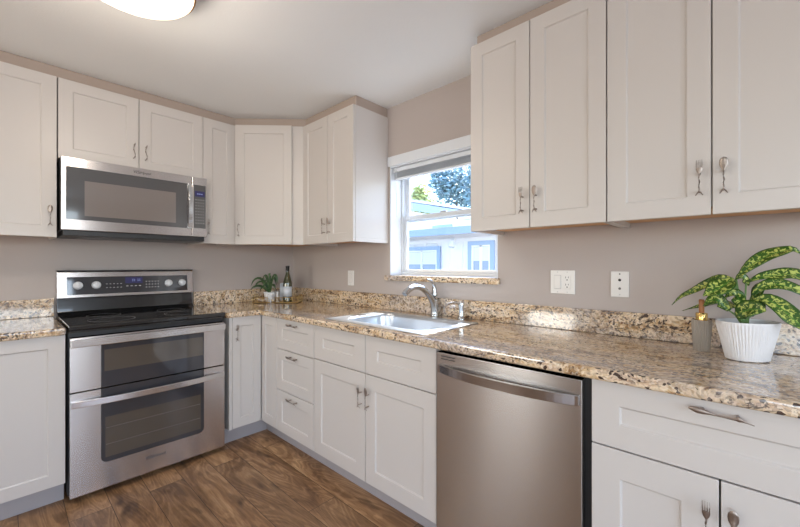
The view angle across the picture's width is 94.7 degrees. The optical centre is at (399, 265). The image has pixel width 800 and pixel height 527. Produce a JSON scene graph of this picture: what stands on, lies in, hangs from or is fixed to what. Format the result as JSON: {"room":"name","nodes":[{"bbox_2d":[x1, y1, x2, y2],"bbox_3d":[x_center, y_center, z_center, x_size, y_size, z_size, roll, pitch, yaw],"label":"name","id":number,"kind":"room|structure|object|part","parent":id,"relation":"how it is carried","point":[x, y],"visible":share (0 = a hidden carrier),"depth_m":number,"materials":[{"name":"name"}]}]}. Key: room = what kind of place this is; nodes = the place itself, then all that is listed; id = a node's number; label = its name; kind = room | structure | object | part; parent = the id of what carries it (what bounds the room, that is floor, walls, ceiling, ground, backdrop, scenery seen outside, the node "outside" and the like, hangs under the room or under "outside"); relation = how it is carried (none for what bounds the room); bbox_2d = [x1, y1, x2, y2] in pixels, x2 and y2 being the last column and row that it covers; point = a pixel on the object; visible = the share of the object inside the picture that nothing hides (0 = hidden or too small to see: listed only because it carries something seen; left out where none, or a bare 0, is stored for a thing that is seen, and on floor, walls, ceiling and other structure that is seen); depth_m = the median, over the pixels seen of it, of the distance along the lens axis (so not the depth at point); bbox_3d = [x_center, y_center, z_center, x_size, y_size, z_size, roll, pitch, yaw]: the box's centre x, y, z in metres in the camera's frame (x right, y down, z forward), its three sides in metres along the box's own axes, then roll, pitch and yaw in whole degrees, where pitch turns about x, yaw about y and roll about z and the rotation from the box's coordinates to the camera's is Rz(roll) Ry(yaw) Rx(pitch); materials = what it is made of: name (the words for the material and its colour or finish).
{"room":"kitchen","nodes":[
{"label":"kitchen","id":0,"kind":"room"},
{"bbox_2d":[0,235,292,318],"bbox_3d":[-2.643,0.046,1.857,0.120,2.347,4.960,0,0,43],"label":"wall","id":1,"kind":"structure","parent":0,"point":[28,264],"depth_m":2.57,"materials":[{"name":"paint"}]},
{"bbox_2d":[0,298,53,319],"bbox_3d":[-2.464,0.259,1.945,0.020,0.108,0.933,0,0,43],"label":"backsplash","id":2,"kind":"structure","parent":1,"relation":"attached to","point":[12,309],"depth_m":2.19,"materials":[{"name":"stone"}]},
{"bbox_2d":[0,61,56,239],"bbox_3d":[-2.187,-0.609,1.998,0.353,0.902,0.460,0,0,43],"label":"upper cabinet","id":3,"kind":"object","parent":1,"relation":"attached to","point":[28,97],"visible":1,"depth_m":1.99,"materials":[{"name":"grey paint"}]},
{"bbox_3d":[-1.931,-0.276,2.037,0.021,0.115,0.029,0,0,-28],"label":"handle","id":4,"kind":"part","parent":3,"relation":"part of","materials":[{"name":"grey metal"}]},
{"bbox_2d":[57,77,202,177],"bbox_3d":[-1.770,-0.833,2.447,0.354,0.453,0.760,0,0,43],"label":"upper cabinet","id":5,"kind":"object","parent":1,"relation":"attached to","point":[94,124],"visible":0.91,"depth_m":2.30,"materials":[{"name":"grey paint"}]},
{"bbox_3d":[-1.800,-0.833,2.216,0.020,0.452,0.377,0,0,43],"label":"door","id":6,"kind":"part","parent":5,"relation":"part of","materials":[{"name":"grey paint"}]},
{"bbox_2d":[57,156,206,242],"bbox_3d":[-1.738,-0.385,2.422,0.433,0.440,0.754,0,0,43],"label":"microwave","id":7,"kind":"object","parent":5,"relation":"attached to","point":[96,200],"visible":0.99,"depth_m":2.25,"materials":[{"name":"silver metal"}]},
{"bbox_3d":[-1.641,-0.402,2.260,0.002,0.300,0.608,0,0,43],"label":"glass","id":8,"kind":"part","parent":7,"relation":"part of","materials":[{"name":"grey glass"}]},
{"bbox_3d":[-1.413,-0.401,2.483,0.039,0.306,0.025,0,0,43],"label":"handle","id":9,"kind":"part","parent":7,"relation":"part of","materials":[{"name":"silver metal"}]},
{"bbox_3d":[-1.397,-0.401,2.555,0.040,0.406,0.095,0,0,43],"label":"control panel","id":10,"kind":"part","parent":7,"relation":"part of","materials":[{"name":"metal"}]},
{"bbox_3d":[-1.381,-0.404,2.541,0.002,0.296,0.076,0,0,43],"label":"glass panel","id":11,"kind":"part","parent":7,"relation":"part of","materials":[{"name":"grey"}]},
{"bbox_3d":[-1.541,-0.833,2.495,0.020,0.452,0.377,0,0,43],"label":"door","id":12,"kind":"part","parent":5,"relation":"part of","materials":[{"name":"grey paint"}]},
{"bbox_2d":[0,50,386,126],"bbox_3d":[-1.473,-1.094,2.094,1.271,0.066,2.699,0,0,43],"label":"trim","id":13,"kind":"structure","parent":1,"relation":"attached to","point":[6,57],"depth_m":2.46,"materials":[{"name":"beige wood"}]},
{"bbox_2d":[188,117,234,245],"bbox_3d":[-1.433,-0.609,2.811,0.353,0.902,0.230,0,0,43],"label":"upper cabinet","id":14,"kind":"object","parent":1,"relation":"attached to","point":[218,137],"visible":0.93,"depth_m":2.72,"materials":[{"name":"grey paint"}]},
{"bbox_3d":[-1.334,-0.609,2.719,0.020,0.901,0.226,0,0,43],"label":"door","id":15,"kind":"part","parent":14,"relation":"part of","materials":[{"name":"grey paint"}]},
{"bbox_2d":[193,288,279,305],"bbox_3d":[-1.319,0.259,3.179,0.020,0.108,0.852,0,0,43],"label":"backsplash","id":16,"kind":"structure","parent":1,"relation":"attached to","point":[241,295],"depth_m":3.05,"materials":[{"name":"stone"}]},
{"bbox_2d":[235,125,310,246],"bbox_3d":[-1.005,-0.609,3.024,0.692,0.902,0.697,0,0,43],"label":"upper cabinet","id":17,"kind":"object","parent":1,"relation":"attached to","point":[268,158],"visible":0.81,"depth_m":2.79,"materials":[{"name":"grey paint"}]},
{"bbox_2d":[0,429,423,526],"bbox_3d":[-0.443,1.244,-0.182,6.120,0.050,4.960,0,0,43],"label":"floor","id":18,"kind":"structure","parent":0,"point":[259,479],"depth_m":1.93,"materials":[{"name":"brown wood"}]},
{"bbox_2d":[0,335,64,520],"bbox_3d":[-2.079,0.785,1.912,0.627,0.868,0.458,0,0,43],"label":"base cabinet","id":19,"kind":"object","parent":18,"relation":"on","point":[32,371],"visible":0.88,"depth_m":1.78,"materials":[{"name":"grey paint"}]},
{"bbox_2d":[0,316,65,341],"bbox_3d":[-2.233,0.333,1.730,0.650,0.036,0.933,0,0,43],"label":"countertop","id":20,"kind":"structure","parent":19,"relation":"on","point":[35,327],"depth_m":1.84,"materials":[{"name":"stone"}]},
{"bbox_2d":[55,269,225,499],"bbox_3d":[-1.631,0.625,2.346,0.692,1.188,0.776,0,0,43],"label":"range","id":21,"kind":"object","parent":18,"relation":"on","point":[145,369],"visible":0.99,"depth_m":2.15,"materials":[{"name":"silver metal"}]},
{"bbox_3d":[-2.017,0.126,2.311,0.026,0.049,0.049,-8,-5,43],"label":"knob","id":22,"kind":"part","parent":21,"relation":"part of","materials":[{"name":"white metal"}]},
{"bbox_3d":[-1.956,0.126,2.377,0.026,0.049,0.049,-8,-5,43],"label":"knob","id":23,"kind":"part","parent":21,"relation":"part of","materials":[{"name":"white metal"}]},
{"bbox_3d":[-1.859,0.120,2.551,0.077,0.168,0.763,0,0,43],"label":"control panel","id":24,"kind":"part","parent":21,"relation":"part of","materials":[{"name":"metal"}]},
{"bbox_3d":[-1.833,0.129,2.530,0.002,0.112,0.676,-8,-5,43],"label":"glass panel","id":25,"kind":"part","parent":21,"relation":"part of","materials":[{"name":"grey"}]},
{"bbox_2d":[58,306,224,333],"bbox_3d":[-1.615,0.328,2.334,0.540,0.037,0.773,0,0,43],"label":"cooktop","id":26,"kind":"object","parent":21,"relation":"in","point":[129,319],"depth_m":2.22,"materials":[{"name":"black glass"}]},
{"bbox_3d":[-1.428,0.921,2.158,0.048,0.530,0.761,0,0,43],"label":"oven door","id":27,"kind":"part","parent":21,"relation":"part of","materials":[{"name":"metal"}]},
{"bbox_3d":[-1.428,0.511,2.158,0.048,0.277,0.761,0,0,43],"label":"oven door","id":28,"kind":"part","parent":21,"relation":"part of","materials":[{"name":"metal"}]},
{"bbox_3d":[-1.395,0.711,2.127,0.049,0.034,0.753,0,0,43],"label":"handle","id":29,"kind":"part","parent":21,"relation":"part of","materials":[{"name":"metal"}]},
{"bbox_3d":[-1.400,0.399,2.132,0.030,0.038,0.761,0,0,43],"label":"handle","id":30,"kind":"part","parent":21,"relation":"part of","materials":[{"name":"metal"}]},
{"bbox_3d":[-1.411,0.854,2.140,0.002,0.395,0.510,0,0,43],"label":"glass","id":31,"kind":"part","parent":21,"relation":"part of","materials":[{"name":"grey glass"}]},
{"bbox_3d":[-1.411,0.534,2.140,0.002,0.230,0.510,0,0,43],"label":"glass","id":32,"kind":"part","parent":21,"relation":"part of","materials":[{"name":"grey glass"}]},
{"bbox_3d":[-1.678,0.126,2.678,0.026,0.049,0.049,-8,-5,43],"label":"knob","id":33,"kind":"part","parent":21,"relation":"part of","materials":[{"name":"white metal"}]},
{"bbox_3d":[-1.618,0.126,2.742,0.026,0.049,0.049,-8,-5,43],"label":"knob","id":34,"kind":"part","parent":21,"relation":"part of","materials":[{"name":"white metal"}]},
{"bbox_2d":[223,315,287,442],"bbox_3d":[-1.002,0.785,2.914,0.844,0.868,0.851,0,0,43],"label":"base cabinet","id":35,"kind":"object","parent":18,"relation":"on","point":[250,364],"visible":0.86,"depth_m":2.55,"materials":[{"name":"grey paint"}]},
{"bbox_3d":[-1.065,0.727,2.559,0.020,0.751,0.200,0,0,43],"label":"door","id":36,"kind":"part","parent":35,"relation":"part of","materials":[{"name":"grey paint"}]},
{"bbox_3d":[-0.901,0.727,2.560,0.214,0.751,0.020,0,0,43],"label":"door","id":37,"kind":"part","parent":35,"relation":"part of","materials":[{"name":"grey paint"}]},
{"bbox_2d":[277,318,325,464],"bbox_3d":[-0.467,0.785,2.551,0.434,0.868,0.657,0,0,43],"label":"base cabinet","id":38,"kind":"object","parent":18,"relation":"on","point":[295,340],"visible":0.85,"depth_m":2.32,"materials":[{"name":"grey paint"}]},
{"bbox_3d":[-0.663,0.453,2.339,0.430,0.202,0.020,0,0,43],"label":"drawer","id":39,"kind":"part","parent":38,"relation":"part of","materials":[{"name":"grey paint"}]},
{"bbox_3d":[-0.663,0.966,2.339,0.430,0.274,0.020,0,0,43],"label":"drawer","id":40,"kind":"part","parent":38,"relation":"part of","materials":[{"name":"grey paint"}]},
{"bbox_3d":[-0.663,0.692,2.339,0.430,0.268,0.020,0,0,43],"label":"drawer","id":41,"kind":"part","parent":38,"relation":"part of","materials":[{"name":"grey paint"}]},
{"bbox_2d":[314,325,442,526],"bbox_3d":[0.025,0.785,2.095,0.907,0.868,0.657,0,0,43],"label":"base cabinet","id":42,"kind":"object","parent":18,"relation":"on","point":[375,399],"visible":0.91,"depth_m":1.81,"materials":[{"name":"grey paint"}]},
{"bbox_3d":[-0.337,0.450,2.037,0.450,0.196,0.020,0,0,43],"label":"false drawer","id":43,"kind":"part","parent":42,"relation":"part of","materials":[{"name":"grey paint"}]},
{"bbox_3d":[-0.337,0.828,2.037,0.450,0.550,0.020,0,0,43],"label":"door","id":44,"kind":"part","parent":42,"relation":"part of","materials":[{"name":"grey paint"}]},
{"bbox_3d":[-0.207,0.667,1.882,0.021,0.116,0.030,0,0,43],"label":"handle","id":45,"kind":"part","parent":42,"relation":"part of","materials":[{"name":"grey metal"}]},
{"bbox_3d":[-0.165,0.668,1.843,0.029,0.115,0.021,0,0,-28],"label":"handle","id":46,"kind":"part","parent":42,"relation":"part of","materials":[{"name":"grey metal"}]},
{"bbox_3d":[-0.004,0.828,1.729,0.450,0.550,0.020,0,0,43],"label":"door","id":47,"kind":"part","parent":42,"relation":"part of","materials":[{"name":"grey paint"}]},
{"bbox_3d":[-0.004,0.450,1.729,0.450,0.196,0.020,0,0,43],"label":"false drawer","id":48,"kind":"part","parent":42,"relation":"part of","materials":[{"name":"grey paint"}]},
{"bbox_2d":[197,299,799,418],"bbox_3d":[0.147,0.333,1.835,3.998,0.036,0.875,0,0,43],"label":"countertop","id":49,"kind":"structure","parent":42,"relation":"on","point":[675,368],"depth_m":1.31,"materials":[{"name":"stone"}]},
{"bbox_2d":[252,294,302,302],"bbox_3d":[-1.036,0.277,3.135,0.384,0.069,0.175,0,0,0],"label":"tray","id":50,"kind":"object","parent":49,"relation":"on","point":[301,296],"visible":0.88,"depth_m":3.05,"materials":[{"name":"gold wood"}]},
{"bbox_2d":[251,273,277,301],"bbox_3d":[-1.155,0.186,3.129,0.240,0.241,0.147,0,0,-8],"label":"potted plant","id":51,"kind":"object","parent":50,"relation":"on","point":[268,285],"visible":0.97,"depth_m":3.12,"materials":[{"name":"green plant"}]},
{"bbox_3d":[-1.108,0.267,3.140,0.101,0.080,0.101,0,0,43],"label":"pot","id":52,"kind":"part","parent":51,"relation":"part of","materials":[{"name":"white ceramic"}]},
{"bbox_3d":[-1.037,0.267,3.135,0.374,0.004,0.175,0,0,0],"label":"rail","id":53,"kind":"part","parent":50,"relation":"part of","materials":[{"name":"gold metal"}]},
{"bbox_3d":[-1.037,0.308,3.135,0.374,0.004,0.175,0,0,0],"label":"rail","id":54,"kind":"part","parent":50,"relation":"part of","materials":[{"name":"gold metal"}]},
{"bbox_2d":[279,283,282,300],"bbox_3d":[-1.014,0.229,3.193,0.060,0.155,0.016,0,0,0],"label":"napkin","id":55,"kind":"object","parent":50,"relation":"on","point":[281,284],"visible":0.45,"depth_m":3.19,"materials":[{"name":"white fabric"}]},
{"bbox_2d":[283,266,291,301],"bbox_3d":[-0.954,0.155,3.127,0.076,0.302,0.076,0,0,43],"label":"wine bottle","id":56,"kind":"object","parent":50,"relation":"on","point":[287,283],"visible":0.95,"depth_m":3.10,"materials":[{"name":"green glass"}]},
{"bbox_2d":[325,311,477,334],"bbox_3d":[-0.009,0.404,2.073,0.748,0.191,0.473,0,0,43],"label":"sink","id":57,"kind":"object","parent":49,"relation":"in","point":[407,323],"visible":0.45,"depth_m":2.18,"materials":[{"name":"metal"}]},
{"bbox_2d":[402,278,438,315],"bbox_3d":[0.125,0.196,2.193,0.054,0.235,0.314,0,0,43],"label":"faucet","id":58,"kind":"object","parent":49,"relation":"on","point":[433,301],"visible":1,"depth_m":2.24,"materials":[{"name":"silver metal"}]},
{"bbox_3d":[0.137,0.202,2.206,0.045,0.187,0.268,0,0,43],"label":"spout","id":59,"kind":"part","parent":58,"relation":"part of","materials":[{"name":"silver metal"}]},
{"bbox_3d":[0.194,0.123,2.268,0.032,0.089,0.090,0,0,43],"label":"lever","id":60,"kind":"part","parent":58,"relation":"part of","materials":[{"name":"silver metal"}]},
{"bbox_2d":[446,301,464,319],"bbox_3d":[0.322,0.259,2.119,0.128,0.108,0.042,0,0,-36],"label":"soap dispenser","id":61,"kind":"object","parent":49,"relation":"on","point":[460,303],"visible":1,"depth_m":2.13,"materials":[{"name":"silver metal"}]},
{"bbox_2d":[691,299,712,351],"bbox_3d":[1.111,0.219,1.357,0.062,0.188,0.062,0,0,43],"label":"diffuser","id":62,"kind":"object","parent":49,"relation":"on","point":[701,327],"visible":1,"depth_m":1.34,"materials":[{"name":"beige"}]},
{"bbox_3d":[1.111,0.257,1.357,0.062,0.113,0.062,0,0,43],"label":"glass","id":63,"kind":"part","parent":62,"relation":"part of","materials":[{"name":"beige glass"}]},
{"bbox_2d":[672,246,799,362],"bbox_3d":[1.164,0.124,1.261,0.387,0.377,0.222,0,0,43],"label":"potted plant","id":64,"kind":"object","parent":49,"relation":"on","point":[743,338],"visible":0.99,"depth_m":1.20,"materials":[{"name":"green plant"}]},
{"bbox_3d":[1.157,0.249,1.228,0.177,0.128,0.139,0,0,0],"label":"pot","id":65,"kind":"part","parent":64,"relation":"part of","materials":[{"name":"white ceramic"}]},
{"bbox_2d":[437,350,592,526],"bbox_3d":[0.559,0.790,1.557,0.593,0.858,0.646,0,0,43],"label":"dishwasher","id":66,"kind":"object","parent":18,"relation":"on","point":[514,441],"visible":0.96,"depth_m":1.32,"materials":[{"name":"silver metal"}]},
{"bbox_3d":[0.353,0.429,1.343,0.554,0.034,0.051,0,0,43],"label":"handle","id":67,"kind":"part","parent":66,"relation":"part of","materials":[{"name":"metal"}]},
{"bbox_2d":[592,379,799,526],"bbox_3d":[1.026,0.785,1.167,0.611,0.868,0.657,0,0,43],"label":"base cabinet","id":68,"kind":"object","parent":18,"relation":"on","point":[660,459],"visible":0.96,"depth_m":0.99,"materials":[{"name":"grey paint"}]},
{"bbox_3d":[0.718,0.829,1.060,0.302,0.548,0.020,0,0,43],"label":"door","id":69,"kind":"part","parent":68,"relation":"part of","materials":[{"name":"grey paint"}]},
{"bbox_3d":[0.794,0.664,0.955,0.021,0.116,0.030,0,0,43],"label":"handle","id":70,"kind":"part","parent":68,"relation":"part of","materials":[{"name":"grey metal"}]},
{"bbox_3d":[0.814,0.378,0.936,0.126,0.019,0.030,0,0,43],"label":"handle","id":71,"kind":"part","parent":68,"relation":"part of","materials":[{"name":"grey metal"}]},
{"bbox_3d":[0.834,0.665,0.917,0.029,0.115,0.021,0,0,-28],"label":"handle","id":72,"kind":"part","parent":68,"relation":"part of","materials":[{"name":"grey metal"}]},
{"bbox_3d":[0.942,0.829,0.852,0.302,0.548,0.020,0,0,43],"label":"door","id":73,"kind":"part","parent":68,"relation":"part of","materials":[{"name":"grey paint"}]},
{"bbox_2d":[0,0,552,118],"bbox_3d":[-0.443,-1.158,-0.182,6.120,0.060,4.960,0,0,43],"label":"ceiling","id":74,"kind":"structure","parent":0,"point":[254,59],"depth_m":1.88,"materials":[{"name":"white paint"}]},
{"bbox_2d":[102,0,195,19],"bbox_3d":[-0.997,-1.064,1.374,0.416,0.125,0.416,0,0,43],"label":"ceiling light","id":75,"kind":"object","parent":74,"relation":"attached to","point":[151,9],"visible":1,"depth_m":1.45,"materials":[{"name":"white glass"}]},
{"bbox_2d":[293,75,799,323],"bbox_3d":[1.232,0.046,1.537,6.000,2.347,0.160,0,0,43],"label":"wall","id":76,"kind":"structure","parent":0,"point":[663,260],"depth_m":1.76,"materials":[{"name":"paint"}]},
{"bbox_2d":[303,104,387,245],"bbox_3d":[-0.424,-0.609,2.720,0.595,0.902,0.353,0,0,43],"label":"upper cabinet","id":77,"kind":"object","parent":76,"relation":"attached to","point":[345,151],"visible":1,"depth_m":2.56,"materials":[{"name":"grey paint"}]},
{"bbox_3d":[-0.621,-0.609,2.716,0.308,0.901,0.020,0,0,43],"label":"door","id":78,"kind":"part","parent":77,"relation":"part of","materials":[{"name":"grey paint"}]},
{"bbox_3d":[-0.620,-0.172,2.936,0.016,0.028,0.302,0,0,43],"label":"panel","id":79,"kind":"part","parent":77,"relation":"part of","materials":[{"name":"grey paint"}]},
{"bbox_3d":[-0.402,-0.609,2.514,0.278,0.901,0.020,0,0,43],"label":"door","id":80,"kind":"part","parent":77,"relation":"part of","materials":[{"name":"grey paint"}]},
{"bbox_3d":[-0.195,-0.172,2.542,0.016,0.028,0.302,0,0,43],"label":"panel","id":81,"kind":"part","parent":77,"relation":"part of","materials":[{"name":"grey paint"}]},
{"bbox_2d":[348,271,353,285],"bbox_3d":[-0.391,0.100,2.925,0.072,0.118,0.010,0,0,43],"label":"switch plate","id":82,"kind":"object","parent":76,"relation":"attached to","point":[350,273],"visible":1,"depth_m":2.92,"materials":[{"name":"white plastic"}]},
{"bbox_2d":[387,134,470,166],"bbox_3d":[0.235,-0.737,2.342,0.877,0.068,0.013,0,0,43],"label":"trim","id":83,"kind":"structure","parent":76,"relation":"attached to","point":[465,141],"depth_m":2.37,"materials":[{"name":"white paint"}]},
{"bbox_2d":[384,275,499,284],"bbox_3d":[0.260,0.089,2.383,0.893,0.036,0.139,0,0,43],"label":"window sill","id":84,"kind":"structure","parent":76,"relation":"attached to","point":[443,279],"depth_m":2.27,"materials":[{"name":"stone"}]},
{"bbox_2d":[390,147,497,277],"bbox_3d":[0.275,-0.318,2.390,0.844,0.776,0.108,0,0,43],"label":"trim","id":85,"kind":"structure","parent":76,"relation":"attached to","point":[395,222],"depth_m":2.65,"materials":[{"name":"white paint"}]},
{"bbox_2d":[401,178,496,276],"bbox_3d":[0.335,-0.318,2.454,0.843,0.774,0.065,0,0,43],"label":"window","id":86,"kind":"structure","parent":76,"relation":"in","point":[444,214],"depth_m":2.62,"materials":[{"name":"white plastic"}]},
{"bbox_2d":[393,150,470,235],"bbox_3d":[0.268,-0.433,2.381,0.821,0.525,0.057,0,0,43],"label":"window blind","id":87,"kind":"object","parent":86,"relation":"attached to","point":[461,159],"visible":0.66,"depth_m":2.42,"materials":[{"name":"white paint"}]},
{"bbox_3d":[0.047,-0.436,2.622,0.003,0.450,0.004,0,0,43],"label":"cord","id":88,"kind":"part","parent":87,"relation":"part of","materials":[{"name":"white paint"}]},
{"bbox_3d":[0.269,-0.617,2.382,0.809,0.013,0.036,0,0,43],"label":"rail","id":89,"kind":"part","parent":87,"relation":"part of","materials":[{"name":"white paint"}]},
{"bbox_3d":[0.345,-0.499,2.465,0.797,0.367,0.022,0,0,43],"label":"sash","id":90,"kind":"part","parent":86,"relation":"part of","materials":[{"name":"clear glass"}]},
{"bbox_3d":[0.328,-0.155,2.446,0.797,0.408,0.023,0,0,43],"label":"sash","id":91,"kind":"part","parent":86,"relation":"part of","materials":[{"name":"white plastic"}]},
{"bbox_2d":[292,287,799,355],"bbox_3d":[0.438,0.259,2.148,3.997,0.108,0.020,0,0,43],"label":"backsplash","id":92,"kind":"structure","parent":76,"relation":"attached to","point":[662,327],"depth_m":1.82,"materials":[{"name":"stone"}]},
{"bbox_2d":[471,0,623,234],"bbox_3d":[0.664,-0.619,1.712,0.600,0.905,0.353,0,0,43],"label":"upper cabinet","id":93,"kind":"object","parent":76,"relation":"attached to","point":[539,85],"visible":0.98,"depth_m":1.56,"materials":[{"name":"grey paint"}]},
{"bbox_3d":[0.467,-0.179,1.929,0.016,0.028,0.302,0,0,43],"label":"panel","id":94,"kind":"part","parent":93,"relation":"part of","materials":[{"name":"grey paint"}]},
{"bbox_3d":[0.461,-0.618,1.714,0.296,0.904,0.020,0,0,43],"label":"door","id":95,"kind":"part","parent":93,"relation":"part of","materials":[{"name":"grey paint"}]},
{"bbox_3d":[0.532,-0.284,1.614,0.021,0.116,0.030,0,0,43],"label":"handle","id":96,"kind":"part","parent":93,"relation":"part of","materials":[{"name":"grey metal"}]},
{"bbox_2d":[477,0,570,43],"bbox_3d":[1.141,-1.100,1.310,1.805,0.054,0.295,0,0,43],"label":"trim","id":97,"kind":"structure","parent":93,"relation":"attached to","point":[553,4],"depth_m":1.66,"materials":[{"name":"beige wood"}]},
{"bbox_3d":[0.578,-0.283,1.571,0.029,0.115,0.021,0,0,-28],"label":"handle","id":98,"kind":"part","parent":93,"relation":"part of","materials":[{"name":"grey metal"}]},
{"bbox_3d":[0.681,-0.618,1.510,0.296,0.904,0.020,0,0,43],"label":"door","id":99,"kind":"part","parent":93,"relation":"part of","materials":[{"name":"grey paint"}]},
{"bbox_3d":[0.895,-0.179,1.532,0.016,0.028,0.302,0,0,43],"label":"panel","id":100,"kind":"part","parent":93,"relation":"part of","materials":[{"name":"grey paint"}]},
{"bbox_2d":[551,270,574,293],"bbox_3d":[0.802,0.082,1.819,0.117,0.116,0.010,0,0,43],"label":"switch plate","id":101,"kind":"object","parent":76,"relation":"attached to","point":[562,281],"visible":1,"depth_m":1.81,"materials":[{"name":"white plastic"}]},
{"bbox_2d":[564,275,570,288],"bbox_3d":[0.817,0.082,1.802,0.033,0.068,0.002,0,0,43],"label":"receptacle","id":102,"kind":"object","parent":101,"relation":"attached to","point":[567,278],"depth_m":1.80,"materials":[{"name":"white plastic"}]},
{"bbox_2d":[611,271,628,297],"bbox_3d":[0.985,0.085,1.651,0.072,0.115,0.008,0,0,43],"label":"jack plate","id":103,"kind":"object","parent":76,"relation":"attached to","point":[619,279],"visible":1,"depth_m":1.65,"materials":[{"name":"white plastic"}]},
{"bbox_2d":[607,0,799,227],"bbox_3d":[1.108,-0.619,1.300,0.610,0.905,0.353,0,0,43],"label":"upper cabinet","id":104,"kind":"object","parent":76,"relation":"attached to","point":[703,96],"visible":1,"depth_m":1.21,"materials":[{"name":"grey paint"}]},
{"bbox_3d":[0.908,-0.179,1.520,0.016,0.028,0.302,0,0,43],"label":"panel","id":105,"kind":"part","parent":104,"relation":"part of","materials":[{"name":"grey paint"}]},
{"bbox_3d":[0.904,-0.618,1.304,0.301,0.904,0.020,0,0,43],"label":"door","id":106,"kind":"part","parent":104,"relation":"part of","materials":[{"name":"grey paint"}]},
{"bbox_3d":[0.976,-0.284,1.202,0.021,0.116,0.030,0,0,43],"label":"handle","id":107,"kind":"part","parent":104,"relation":"part of","materials":[{"name":"grey metal"}]},
{"bbox_3d":[1.022,-0.283,1.159,0.029,0.115,0.021,0,0,-28],"label":"handle","id":108,"kind":"part","parent":104,"relation":"part of","materials":[{"name":"grey metal"}]},
{"bbox_3d":[1.127,-0.618,1.096,0.301,0.904,0.020,0,0,43],"label":"door","id":109,"kind":"part","parent":104,"relation":"part of","materials":[{"name":"grey paint"}]},
{"label":"outside","id":110,"kind":"structure","parent":0,"visible":0},
{"bbox_3d":[7.207,1.944,23.431,65.000,0.050,39.600,0,0,43],"label":"ground","id":111,"kind":"structure","parent":110,"visible":0},
{"bbox_2d":[411,180,440,213],"bbox_3d":[1.083,-1.788,24.060,3.572,7.436,1.861,0,0,35],"label":"tree","id":112,"kind":"object","parent":111,"relation":"on","point":[420,194],"visible":0.34,"depth_m":23.53,"materials":[{"name":"green plant"}]},
{"bbox_2d":[409,199,470,229],"bbox_3d":[1.837,-1.081,15.797,13.100,6.000,3.500,0,0,43],"label":"house","id":113,"kind":"structure","parent":111,"relation":"on","point":[422,206],"depth_m":14.13,"materials":[{"name":"white"}]},
{"bbox_2d":[427,165,470,218],"bbox_3d":[4.326,-2.819,24.642,3.891,9.492,6.562,0,0,-44],"label":"tree","id":114,"kind":"object","parent":111,"relation":"on","point":[449,185],"visible":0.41,"depth_m":24.52,"materials":[{"name":"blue plant"}]},
{"bbox_2d":[409,225,496,276],"bbox_3d":[1.909,0.444,9.623,11.800,2.950,5.860,0,0,43],"label":"house","id":115,"kind":"structure","parent":111,"relation":"on","point":[457,247],"depth_m":6.98,"materials":[{"name":"white"}]},
{"bbox_3d":[0.457,-0.031,7.570,0.780,0.540,0.006,0,0,43],"label":"pane","id":116,"kind":"part","parent":115,"relation":"part of","materials":[{"name":"clear glass"}]},
{"bbox_2d":[409,252,435,263],"bbox_3d":[0.454,-0.146,7.567,0.730,0.250,0.002,0,0,43],"label":"curtain","id":117,"kind":"object","parent":115,"relation":"hanging from","point":[414,257],"depth_m":7.54,"materials":[{"name":"white fabric"}]},
{"bbox_3d":[0.448,-0.031,7.561,0.790,0.550,0.030,0,0,43],"label":"sash","id":118,"kind":"part","parent":115,"relation":"part of","materials":[{"name":"white"}]},
{"bbox_2d":[448,238,455,247],"bbox_3d":[0.979,-0.418,6.898,0.120,0.196,0.184,0,0,43],"label":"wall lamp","id":119,"kind":"object","parent":115,"relation":"attached to","point":[452,242],"depth_m":6.86,"materials":[{"name":"white"}]},
{"bbox_3d":[1.456,-0.086,6.626,0.380,0.560,0.030,0,0,43],"label":"sash","id":120,"kind":"part","parent":115,"relation":"part of","materials":[{"name":"white glass"}]},
{"bbox_2d":[473,247,488,260],"bbox_3d":[1.462,-0.206,6.632,0.320,0.250,0.002,0,0,43],"label":"curtain","id":121,"kind":"object","parent":115,"relation":"hanging from","point":[479,253],"depth_m":6.62,"materials":[{"name":"white fabric"}]},
{"bbox_3d":[1.465,-0.086,6.636,0.370,0.550,0.006,0,0,43],"label":"pane","id":122,"kind":"part","parent":115,"relation":"part of","materials":[{"name":"clear glass"}]}
]}

